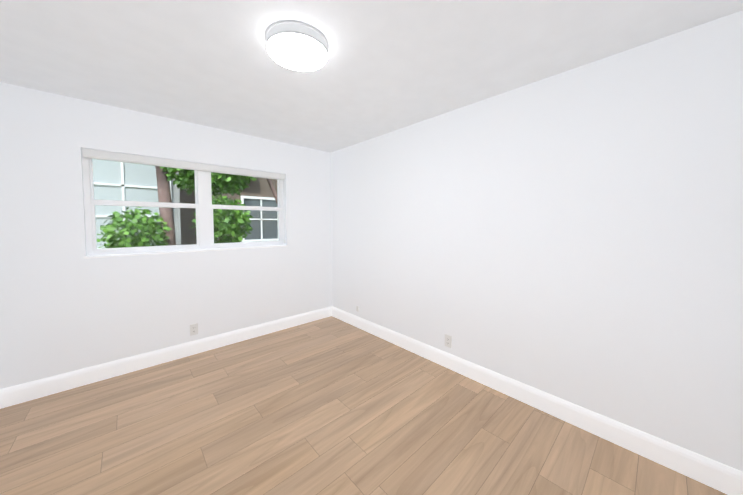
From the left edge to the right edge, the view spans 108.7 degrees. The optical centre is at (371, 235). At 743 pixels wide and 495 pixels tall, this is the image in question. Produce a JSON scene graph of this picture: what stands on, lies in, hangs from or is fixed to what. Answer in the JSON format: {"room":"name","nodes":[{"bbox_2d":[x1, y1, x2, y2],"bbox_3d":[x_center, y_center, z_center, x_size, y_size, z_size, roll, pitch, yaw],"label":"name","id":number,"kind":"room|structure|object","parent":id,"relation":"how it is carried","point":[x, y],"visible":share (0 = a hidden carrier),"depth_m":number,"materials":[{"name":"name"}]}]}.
{"room":"empty bedroom","nodes":[
{"label":"empty bedroom","id":0,"kind":"room"},
{"bbox_2d":[0,82,331,388],"bbox_3d":[-1.802,0.038,3.053,3.040,2.440,0.240,-2,4,-43],"label":"wall","id":1,"kind":"structure","parent":0,"point":[66,306],"depth_m":2.42,"materials":[{"name":"white paint"}]},
{"bbox_2d":[0,306,331,408],"bbox_3d":[-1.719,1.191,3.008,2.970,0.142,0.015,-2,4,-43],"label":"baseboard","id":2,"kind":"structure","parent":1,"relation":"attached to","point":[21,393],"depth_m":2.54,"materials":[{"name":"white paint"}]},
{"bbox_2d":[82,156,283,255],"bbox_3d":[-1.863,-0.308,2.969,1.817,0.940,0.066,-2,4,-43],"label":"window","id":3,"kind":"structure","parent":1,"relation":"in","point":[203,205],"depth_m":2.88,"materials":[{"name":"white"}]},
{"bbox_2d":[82,148,285,243],"bbox_3d":[-1.814,-0.319,2.917,1.808,0.906,0.058,-2,4,-43],"label":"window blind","id":4,"kind":"object","parent":3,"relation":"attached to","point":[113,156],"visible":1,"depth_m":2.70,"materials":[{"name":"white plastic"}]},
{"bbox_2d":[84,245,287,257],"bbox_3d":[-1.815,0.161,2.938,1.841,0.014,0.093,-2,4,-43],"label":"window sill","id":5,"kind":"structure","parent":1,"relation":"attached to","point":[129,254],"depth_m":2.72,"materials":[{"name":"white paint"}]},
{"bbox_2d":[190,323,197,335],"bbox_3d":[-1.892,1.004,2.845,0.072,0.116,0.008,-2,4,-43],"label":"electrical outlet","id":6,"kind":"object","parent":1,"relation":"attached to","point":[193,329],"visible":1,"depth_m":2.84,"materials":[{"name":"white plastic"}]},
{"bbox_2d":[0,316,726,494],"bbox_3d":[-0.111,1.401,1.272,3.520,0.120,5.240,-2,4,-43],"label":"floor","id":7,"kind":"structure","parent":0,"point":[331,405],"depth_m":1.77,"materials":[{"name":"brown wood"}]},
{"bbox_2d":[0,0,742,152],"bbox_3d":[-0.111,-1.172,1.155,3.520,0.150,5.240,-2,4,-43],"label":"ceiling","id":8,"kind":"structure","parent":0,"point":[390,66],"depth_m":1.63,"materials":[{"name":"paint"}]},
{"bbox_2d":[266,21,327,70],"bbox_3d":[-0.426,-1.071,1.545,0.348,0.085,0.348,-2,4,-43],"label":"ceiling light","id":9,"kind":"object","parent":8,"relation":"attached to","point":[297,45],"visible":1,"depth_m":1.46,"materials":[{"name":"white plastic"}]},
{"bbox_2d":[331,10,742,471],"bbox_3d":[1.097,0.072,2.322,0.240,2.440,5.240,-2,4,-43],"label":"wall","id":10,"kind":"structure","parent":0,"point":[574,236],"depth_m":1.78,"materials":[{"name":"white paint"}]},
{"bbox_2d":[445,334,451,347],"bbox_3d":[0.738,1.019,2.573,0.008,0.116,0.072,-2,4,-43],"label":"electrical outlet","id":11,"kind":"object","parent":10,"relation":"attached to","point":[448,340],"visible":1,"depth_m":2.57,"materials":[{"name":"white plastic"}]},
{"bbox_2d":[332,307,742,494],"bbox_3d":[0.696,1.208,2.623,0.015,0.142,3.850,-2,4,-43],"label":"baseboard","id":12,"kind":"structure","parent":10,"relation":"attached to","point":[723,478],"depth_m":1.80,"materials":[{"name":"white paint"}]},
{"label":"outside","id":13,"kind":"structure","parent":0,"visible":0},
{"bbox_3d":[-13.156,0.762,20.611,60.000,0.100,40.910,-2,4,-43],"label":"ground","id":14,"kind":"structure","parent":13,"visible":0},
{"bbox_2d":[92,159,278,248],"bbox_3d":[-4.688,-2.816,13.439,31.000,7.800,8.280,-2,4,-43],"label":"building","id":15,"kind":"structure","parent":14,"relation":"on","point":[254,195],"depth_m":7.04,"materials":[{"name":"white"}]},
{"bbox_2d":[97,166,277,247],"bbox_3d":[-3.059,-1.230,6.084,5.436,5.317,2.160,-2,4,-43],"label":"trees","id":16,"kind":"object","parent":14,"relation":"on","point":[163,195],"depth_m":5.20,"materials":[{"name":"green plant"}]}
]}

